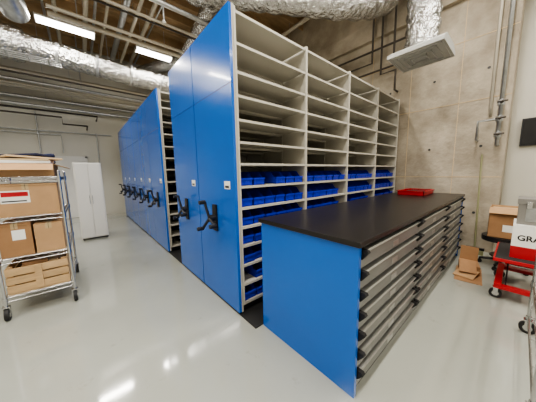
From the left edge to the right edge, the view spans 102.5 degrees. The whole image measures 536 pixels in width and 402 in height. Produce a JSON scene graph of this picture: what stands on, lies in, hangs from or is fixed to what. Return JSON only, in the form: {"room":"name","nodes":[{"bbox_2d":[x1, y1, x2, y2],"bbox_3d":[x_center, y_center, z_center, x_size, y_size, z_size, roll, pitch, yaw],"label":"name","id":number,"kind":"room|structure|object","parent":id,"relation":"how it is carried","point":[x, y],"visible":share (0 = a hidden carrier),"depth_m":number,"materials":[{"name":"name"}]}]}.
{"room":"storage room","nodes":[
{"label":"storage room","id":0,"kind":"room"},
{"bbox_2d":[0,40,167,222],"bbox_3d":[-6.035,-2.466,8.430,10.600,5.900,0.200,-7,10,-40],"label":"wall","id":1,"kind":"structure","parent":0,"point":[74,144],"depth_m":7.48,"materials":[{"name":"paint"}]},
{"bbox_2d":[0,111,110,182],"bbox_3d":[-7.838,-1.504,6.743,4.900,2.700,0.076,-7,10,-40],"label":"conduit","id":2,"kind":"object","parent":1,"relation":"attached to","point":[36,129],"visible":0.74,"depth_m":7.05,"materials":[{"name":"grey metal"}]},
{"bbox_2d":[49,156,87,218],"bbox_3d":[-6.987,-0.479,7.651,1.060,2.200,0.081,-7,10,-40],"label":"door","id":3,"kind":"structure","parent":1,"relation":"in","point":[66,161],"depth_m":7.63,"materials":[{"name":"silver metal"}]},
{"bbox_2d":[0,0,302,64],"bbox_3d":[-1.690,-4.612,2.382,9.420,0.220,13.100,-7,10,-40],"label":"ceiling","id":4,"kind":"structure","parent":0,"point":[68,5],"depth_m":6.21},
{"bbox_2d":[0,0,29,23],"bbox_3d":[-4.736,-4.097,3.377,0.537,1.391,1.853,-2,8,-10],"label":"spiral duct","id":5,"kind":"object","parent":4,"relation":"hanging from","point":[16,11],"visible":1,"depth_m":4.05,"materials":[{"name":"silver metal"}]},
{"bbox_2d":[40,0,51,40],"bbox_3d":[-4.636,-4.664,4.274,0.050,0.505,7.300,-7,10,-40],"label":"ceiling pipe","id":6,"kind":"object","parent":4,"relation":"attached to","point":[42,3],"depth_m":5.63,"materials":[{"name":"grey metal"}]},
{"bbox_2d":[0,26,97,130],"bbox_3d":[-7.798,-3.698,6.068,4.525,2.775,0.805,-7,10,-40],"label":"conduit","id":7,"kind":"object","parent":4,"relation":"hanging from","point":[47,110],"visible":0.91,"depth_m":6.53,"materials":[{"name":"grey metal"}]},
{"bbox_2d":[51,0,61,44],"bbox_3d":[-4.484,-4.667,4.405,0.080,0.540,7.300,-7,10,-40],"label":"ceiling pipe","id":8,"kind":"object","parent":4,"relation":"attached to","point":[53,2],"depth_m":5.78,"materials":[{"name":"grey metal"}]},
{"bbox_2d":[33,0,94,40],"bbox_3d":[-4.775,-4.535,5.032,1.050,0.955,0.270,-7,10,-40],"label":"strip light","id":9,"kind":"object","parent":4,"relation":"hanging from","point":[39,18],"visible":0.93,"depth_m":5.00,"materials":[{"name":"white paint"}]},
{"bbox_2d":[0,64,138,118],"bbox_3d":[-6.130,-4.208,7.614,9.150,2.230,0.100,-7,10,-40],"label":"pipe","id":10,"kind":"object","parent":4,"relation":"attached to","point":[1,92],"visible":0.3,"depth_m":7.11,"materials":[{"name":"grey metal"}]},
{"bbox_2d":[0,37,141,104],"bbox_3d":[-5.644,-4.340,7.023,9.150,1.830,0.060,-7,10,-40],"label":"pipe","id":11,"kind":"object","parent":4,"relation":"attached to","point":[2,80],"visible":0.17,"depth_m":6.62,"materials":[{"name":"beige metal"}]},
{"bbox_2d":[0,42,144,101],"bbox_3d":[-5.514,-4.343,6.870,9.150,1.790,0.080,-7,10,-40],"label":"pipe","id":12,"kind":"object","parent":4,"relation":"attached to","point":[1,76],"visible":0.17,"depth_m":6.47,"materials":[{"name":"grey metal"}]},
{"bbox_2d":[0,71,147,106],"bbox_3d":[-6.003,-4.418,7.434,9.150,1.770,0.140,-7,10,-40],"label":"pipe","id":13,"kind":"object","parent":4,"relation":"hanging from","point":[1,82],"depth_m":6.99,"materials":[{"name":"beige metal"}]},
{"bbox_2d":[0,35,147,97],"bbox_3d":[-5.156,-4.302,6.455,9.150,1.775,0.050,-7,10,-40],"label":"pipe","id":14,"kind":"object","parent":4,"relation":"attached to","point":[1,69],"visible":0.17,"depth_m":6.12,"materials":[{"name":"grey metal"}]},
{"bbox_2d":[0,39,149,95],"bbox_3d":[-5.353,-4.385,6.673,9.150,1.660,0.120,-7,10,-40],"label":"pipe","id":15,"kind":"object","parent":4,"relation":"attached to","point":[1,66],"visible":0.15,"depth_m":6.32,"materials":[{"name":"beige metal"}]},
{"bbox_2d":[0,21,168,92],"bbox_3d":[-4.747,-4.248,6.018,9.218,1.782,0.775,-7,10,-40],"label":"duct","id":16,"kind":"object","parent":4,"relation":"hanging from","point":[12,37],"visible":0.59,"depth_m":5.62,"materials":[{"name":"metal"}]},
{"bbox_2d":[0,47,61,67],"bbox_3d":[-6.047,-3.790,3.421,3.813,1.963,0.400,-7,10,-40],"label":"air vent","id":17,"kind":"object","parent":16,"relation":"attached to","point":[27,58],"visible":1,"depth_m":4.46,"materials":[{"name":"silver metal"}]},
{"bbox_2d":[82,0,88,51],"bbox_3d":[-4.067,-4.716,4.760,0.100,0.550,7.300,-7,10,-40],"label":"ceiling pipe","id":18,"kind":"object","parent":4,"relation":"attached to","point":[85,2],"depth_m":5.23,"materials":[{"name":"grey metal"}]},
{"bbox_2d":[89,1,96,54],"bbox_3d":[-3.938,-4.743,4.869,0.060,0.530,7.300,-7,10,-40],"label":"ceiling pipe","id":19,"kind":"object","parent":4,"relation":"attached to","point":[95,3],"depth_m":5.35,"materials":[{"name":"grey metal"}]},
{"bbox_2d":[98,2,108,56],"bbox_3d":[-3.764,-4.788,5.014,0.070,0.485,7.300,-7,10,-40],"label":"ceiling pipe","id":20,"kind":"object","parent":4,"relation":"attached to","point":[107,7],"depth_m":5.78,"materials":[{"name":"grey metal"}]},
{"bbox_2d":[47,2,181,57],"bbox_3d":[-2.292,-4.548,5.917,5.450,1.250,0.100,-7,10,-40],"label":"pipe","id":21,"kind":"object","parent":4,"relation":"attached to","point":[50,13],"visible":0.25,"depth_m":4.83,"materials":[{"name":"beige metal"}]},
{"bbox_2d":[45,0,184,53],"bbox_3d":[-2.129,-4.534,5.728,5.450,1.235,0.070,-7,10,-40],"label":"pipe","id":22,"kind":"object","parent":4,"relation":"hanging from","point":[49,6],"visible":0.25,"depth_m":4.64,"materials":[{"name":"beige metal"}]},
{"bbox_2d":[110,0,130,60],"bbox_3d":[-3.536,-4.750,5.216,0.140,0.620,7.300,-7,10,-40],"label":"ceiling pipe","id":23,"kind":"object","parent":4,"relation":"attached to","point":[122,18],"depth_m":5.53,"materials":[{"name":"grey metal"}]},
{"bbox_2d":[118,0,143,63],"bbox_3d":[-3.361,-4.763,5.365,0.080,0.640,7.300,-7,10,-40],"label":"ceiling pipe","id":24,"kind":"object","parent":4,"relation":"attached to","point":[141,2],"depth_m":5.53,"materials":[{"name":"grey metal"}]},
{"bbox_2d":[128,2,157,65],"bbox_3d":[-3.120,-4.864,5.562,0.100,0.500,7.300,-7,10,-40],"label":"ceiling pipe","id":25,"kind":"object","parent":4,"relation":"attached to","point":[154,6],"depth_m":5.75,"materials":[{"name":"grey metal"}]},
{"bbox_2d":[93,0,194,39],"bbox_3d":[-1.818,-4.573,5.355,5.450,1.070,0.040,-7,10,-40],"label":"pipe","id":26,"kind":"object","parent":4,"relation":"hanging from","point":[98,1],"visible":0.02,"depth_m":4.62,"materials":[{"name":"grey metal"}]},
{"bbox_2d":[133,0,165,65],"bbox_3d":[-3.007,-4.916,5.654,0.050,0.425,7.300,-7,10,-40],"label":"ceiling pipe","id":27,"kind":"object","parent":4,"relation":"attached to","point":[160,8],"depth_m":5.92,"materials":[{"name":"grey metal"}]},
{"bbox_2d":[102,0,197,37],"bbox_3d":[-1.739,-4.558,5.266,5.450,1.080,0.060,-7,10,-40],"label":"pipe","id":28,"kind":"object","parent":4,"relation":"hanging from","point":[107,1],"visible":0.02,"depth_m":4.61,"materials":[{"name":"beige metal"}]},
{"bbox_2d":[134,23,171,62],"bbox_3d":[-3.349,-4.721,6.243,0.950,0.955,0.270,-7,10,-40],"label":"strip light","id":29,"kind":"object","parent":4,"relation":"hanging from","point":[139,49],"visible":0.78,"depth_m":6.22,"materials":[{"name":"white paint"}]},
{"bbox_2d":[137,6,219,73],"bbox_3d":[-2.345,-4.664,5.832,6.696,0.995,1.154,6,11,45],"label":"flexible duct","id":30,"kind":"object","parent":4,"relation":"hanging from","point":[159,66],"visible":0.45,"depth_m":5.95,"materials":[{"name":"metal"}]},
{"bbox_2d":[150,0,289,39],"bbox_3d":[-1.247,-4.299,4.726,5.450,1.470,0.090,-7,10,-40],"label":"pipe","id":31,"kind":"object","parent":4,"relation":"attached to","point":[162,3],"visible":0.37,"depth_m":4.29,"materials":[{"name":"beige metal"}]},
{"bbox_2d":[187,0,399,21],"bbox_3d":[0.476,-4.064,3.885,4.256,1.777,0.963,0,8,5],"label":"flexible duct","id":32,"kind":"object","parent":4,"relation":"hanging from","point":[332,10],"visible":0.98,"depth_m":3.73,"materials":[{"name":"metal"}]},
{"bbox_2d":[387,0,454,72],"bbox_3d":[2.376,-3.539,3.210,0.720,2.670,0.720,-7,10,-40],"label":"diffuser","id":33,"kind":"object","parent":32,"relation":"hanging from","point":[424,44],"depth_m":3.19,"materials":[{"name":"silver metal"}]},
{"bbox_2d":[281,17,309,36],"bbox_3d":[-0.465,-5.175,7.358,0.100,0.450,8.000,-7,10,-40],"label":"ceiling pipe","id":34,"kind":"object","parent":4,"relation":"attached to","point":[305,19],"depth_m":5.93,"materials":[{"name":"beige metal"}]},
{"bbox_2d":[0,212,535,401],"bbox_3d":[-1.223,1.147,3.323,10.600,0.100,14.800,-7,10,-40],"label":"floor","id":35,"kind":"structure","parent":0,"point":[141,326],"depth_m":1.89,"materials":[{"name":"grey concrete"}]},
{"bbox_2d":[0,170,78,320],"bbox_3d":[-2.892,0.410,2.736,0.596,1.574,1.150,-7,10,-40],"label":"cart","id":36,"kind":"object","parent":35,"relation":"on","point":[6,309],"visible":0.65,"depth_m":2.46,"materials":[{"name":"silver metal"}]},
{"bbox_2d":[0,217,36,258],"bbox_3d":[-2.807,0.402,2.435,0.242,0.362,0.382,-7,10,-40],"label":"cardboard box","id":37,"kind":"object","parent":36,"relation":"on","point":[17,239],"visible":0.87,"depth_m":2.30,"materials":[{"name":"brown cardboard"}]},
{"bbox_2d":[0,182,61,217],"bbox_3d":[-2.727,-0.030,2.467,0.490,0.346,0.403,-7,10,-40],"label":"cardboard box","id":38,"kind":"object","parent":36,"relation":"on","point":[16,199],"visible":0.98,"depth_m":2.33,"materials":[{"name":"brown cardboard"}]},
{"bbox_2d":[0,153,68,176],"bbox_3d":[-2.736,-0.417,2.501,0.618,0.266,0.731,-7,10,-40],"label":"carton","id":39,"kind":"object","parent":36,"relation":"on","point":[22,164],"visible":0.87,"depth_m":2.32,"materials":[{"name":"brown"}]},
{"bbox_2d":[8,214,61,220],"bbox_3d":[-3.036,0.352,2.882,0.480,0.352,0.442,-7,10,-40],"label":"shelf","id":40,"kind":"object","parent":36,"relation":"on","point":[53,215],"visible":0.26,"depth_m":2.75,"materials":[{"name":"silver metal"}]},
{"bbox_2d":[4,247,72,296],"bbox_3d":[-2.871,0.799,2.764,0.490,0.310,0.932,-7,10,-40],"label":"wooden crate","id":41,"kind":"object","parent":36,"relation":"on","point":[25,276],"visible":0.76,"depth_m":2.44,"materials":[{"name":"wood"}]},
{"bbox_2d":[33,217,66,252],"bbox_3d":[-2.614,0.391,2.601,0.230,0.332,0.402,-7,10,-40],"label":"cardboard box","id":42,"kind":"object","parent":36,"relation":"on","point":[50,235],"visible":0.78,"depth_m":2.46,"materials":[{"name":"brown cardboard"}]},
{"bbox_2d":[45,153,55,163],"bbox_3d":[-3.083,-0.497,2.930,0.288,0.307,0.154,-7,10,-40],"label":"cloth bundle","id":43,"kind":"object","parent":36,"relation":"on","point":[50,154],"visible":0.03,"depth_m":2.96,"materials":[{"name":"blue fabric"}]},
{"bbox_2d":[72,163,108,239],"bbox_3d":[-4.311,-0.008,5.242,0.500,1.800,0.580,-7,10,-40],"label":"locker","id":44,"kind":"object","parent":35,"relation":"on","point":[87,176],"visible":1,"depth_m":5.02,"materials":[{"name":"white metal"}]},
{"bbox_2d":[129,217,263,328],"bbox_3d":[-1.165,0.676,6.464,4.170,0.010,8.060,-7,10,-40],"label":"deck","id":45,"kind":"object","parent":35,"relation":"on","point":[253,314],"visible":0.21,"depth_m":2.35,"materials":[{"name":"black rubber"}]},
{"bbox_2d":[118,130,129,216],"bbox_3d":[-3.572,-1.111,8.867,4.330,2.990,0.870,-7,10,-40],"label":"shelving unit","id":46,"kind":"object","parent":45,"relation":"on","point":[119,132],"visible":0.06,"depth_m":7.55,"materials":[{"name":"blue metal"}]},
{"bbox_2d":[121,125,167,221],"bbox_3d":[-2.998,-1.034,8.204,4.330,2.990,0.870,-7,10,-40],"label":"shelving unit","id":47,"kind":"object","parent":45,"relation":"on","point":[123,130],"visible":0.16,"depth_m":6.89,"materials":[{"name":"blue metal"}]},
{"bbox_2d":[125,119,175,226],"bbox_3d":[-2.425,-0.957,7.540,4.330,2.990,0.870,-7,10,-40],"label":"shelving unit","id":48,"kind":"object","parent":45,"relation":"on","point":[170,175],"visible":0.09,"depth_m":6.28,"materials":[{"name":"blue metal"}]},
{"bbox_2d":[130,112,176,232],"bbox_3d":[-1.851,-0.879,6.877,4.330,2.990,0.870,-7,10,-40],"label":"shelving unit","id":49,"kind":"object","parent":45,"relation":"on","point":[133,120],"visible":0.12,"depth_m":5.59,"materials":[{"name":"blue metal"}]},
{"bbox_2d":[136,101,177,240],"bbox_3d":[-1.278,-0.802,6.214,4.330,2.990,0.870,-7,10,-40],"label":"shelving unit","id":50,"kind":"object","parent":45,"relation":"on","point":[141,114],"visible":0.12,"depth_m":4.93,"materials":[{"name":"blue metal"}]},
{"bbox_2d":[145,88,180,250],"bbox_3d":[-0.704,-0.725,5.551,4.330,2.990,0.870,-7,10,-40],"label":"shelving unit","id":51,"kind":"object","parent":45,"relation":"on","point":[157,104],"visible":0.2,"depth_m":4.18,"materials":[{"name":"blue metal"}]},
{"bbox_2d":[168,47,262,281],"bbox_3d":[0.332,-0.586,4.354,4.330,2.990,0.870,-7,10,-40],"label":"shelving unit","id":52,"kind":"object","parent":45,"relation":"on","point":[180,74],"visible":0.2,"depth_m":3.02,"materials":[{"name":"blue metal"}]},
{"bbox_2d":[190,1,399,312],"bbox_3d":[0.905,-0.509,3.691,4.330,2.990,0.870,-7,10,-40],"label":"shelving unit","id":53,"kind":"object","parent":45,"relation":"on","point":[307,112],"visible":0.65,"depth_m":2.60,"materials":[{"name":"blue metal"}]},
{"bbox_2d":[241,170,392,300],"bbox_3d":[1.146,0.184,3.673,4.013,1.390,0.372,-7,10,-40],"label":"storage bins","id":54,"kind":"object","parent":53,"relation":"on","point":[253,196],"visible":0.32,"depth_m":2.66,"materials":[{"name":"blue plastic"}]},
{"bbox_2d":[258,192,465,398],"bbox_3d":[1.630,0.560,2.870,3.660,1.080,0.997,-7,10,-40],"label":"base cabinet","id":55,"kind":"object","parent":35,"relation":"on","point":[340,280],"visible":0.99,"depth_m":1.71,"materials":[{"name":"blue metal"}]},
{"bbox_2d":[396,188,434,195],"bbox_3d":[2.596,-0.161,3.780,0.630,0.074,0.410,-7,10,-40],"label":"tray","id":56,"kind":"object","parent":55,"relation":"on","point":[409,191],"visible":0.98,"depth_m":3.66,"materials":[{"name":"red plastic"}]},
{"bbox_2d":[453,245,481,285],"bbox_3d":[2.864,0.885,3.075,0.302,0.338,0.613,6,10,43],"label":"scraps","id":57,"kind":"object","parent":35,"relation":"on","point":[468,269],"visible":1,"depth_m":3.05,"materials":[{"name":"brown cardboard"}]},
{"bbox_2d":[466,154,484,255],"bbox_3d":[3.739,0.062,3.786,0.278,1.752,0.240,-7,10,-40],"label":"broom","id":58,"kind":"object","parent":35,"relation":"on","point":[481,250],"visible":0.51,"depth_m":3.81,"materials":[{"name":"wood"}]},
{"bbox_2d":[478,232,528,275],"bbox_3d":[3.591,0.772,3.282,0.554,0.480,0.551,-7,10,-40],"label":"stool","id":59,"kind":"object","parent":35,"relation":"on","point":[484,236],"visible":0.34,"depth_m":3.21,"materials":[{"name":"black plastic"}]},
{"bbox_2d":[487,204,517,239],"bbox_3d":[3.558,0.313,3.200,0.422,0.452,0.370,-7,10,-40],"label":"carton","id":60,"kind":"object","parent":59,"relation":"on","point":[501,217],"visible":0.61,"depth_m":3.15,"materials":[{"name":"brown cardboard"}]},
{"bbox_2d":[488,242,534,297],"bbox_3d":[3.183,0.690,2.501,0.914,0.862,0.750,-7,10,-40],"label":"cart","id":61,"kind":"object","parent":35,"relation":"on","point":[502,250],"visible":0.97,"depth_m":2.52,"materials":[{"name":"red metal"}]},
{"bbox_2d":[509,218,535,261],"bbox_3d":[3.098,0.451,2.427,0.464,0.380,0.462,-7,10,-40],"label":"carton","id":62,"kind":"object","parent":61,"relation":"on","point":[523,240],"visible":1,"depth_m":2.38,"materials":[{"name":"white printed cardboard"}]},
{"bbox_2d":[516,196,535,225],"bbox_3d":[3.087,0.118,2.378,0.418,0.289,0.440,-7,10,-40],"label":"case","id":63,"kind":"object","parent":62,"relation":"on","point":[526,214],"visible":1,"depth_m":2.39,"materials":[{"name":"grey plastic"}]},
{"bbox_2d":[518,257,535,401],"bbox_3d":[2.123,0.845,1.348,1.166,0.894,0.665,-7,10,-40],"label":"wire rack","id":64,"kind":"object","parent":35,"relation":"on","point":[527,325],"visible":1,"depth_m":1.88,"materials":[{"name":"silver metal"}]},
{"bbox_2d":[288,0,525,252],"bbox_3d":[0.999,-2.486,7.610,0.986,5.900,10.200,-7,10,-40],"label":"wall","id":65,"kind":"structure","parent":0,"point":[442,103],"depth_m":4.04,"materials":[{"name":"grey concrete"}]},
{"bbox_2d":[338,4,405,92],"bbox_3d":[2.009,-3.775,5.280,0.202,2.672,3.200,-7,10,-40],"label":"riser pipe","id":66,"kind":"object","parent":65,"relation":"attached to","point":[395,41],"visible":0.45,"depth_m":4.67,"materials":[{"name":"grey metal"}]},
{"bbox_2d":[315,0,463,61],"bbox_3d":[0.568,-4.092,7.037,0.100,0.350,10.180,-7,10,-40],"label":"trim","id":67,"kind":"structure","parent":65,"relation":"attached to","point":[361,38],"depth_m":4.97,"materials":[{"name":"concrete"}]},
{"bbox_2d":[475,0,515,145],"bbox_3d":[3.688,-2.895,3.377,0.306,3.978,0.349,-7,10,-40],"label":"riser pipe","id":68,"kind":"object","parent":65,"relation":"attached to","point":[497,134],"visible":1,"depth_m":3.42,"materials":[{"name":"beige metal"}]},
{"bbox_2d":[496,0,535,243],"bbox_3d":[5.989,-1.894,2.438,0.200,5.900,4.200,-7,10,-40],"label":"wall","id":69,"kind":"structure","parent":0,"point":[520,167],"depth_m":3.92,"materials":[{"name":"paint"}]},
{"bbox_2d":[519,117,535,145],"bbox_3d":[5.004,-1.199,3.499,0.065,0.480,1.160,-7,10,-40],"label":"wall monitor","id":70,"kind":"object","parent":69,"relation":"attached to","point":[528,129],"visible":1,"depth_m":3.85,"materials":[{"name":"black plastic"}]}
]}

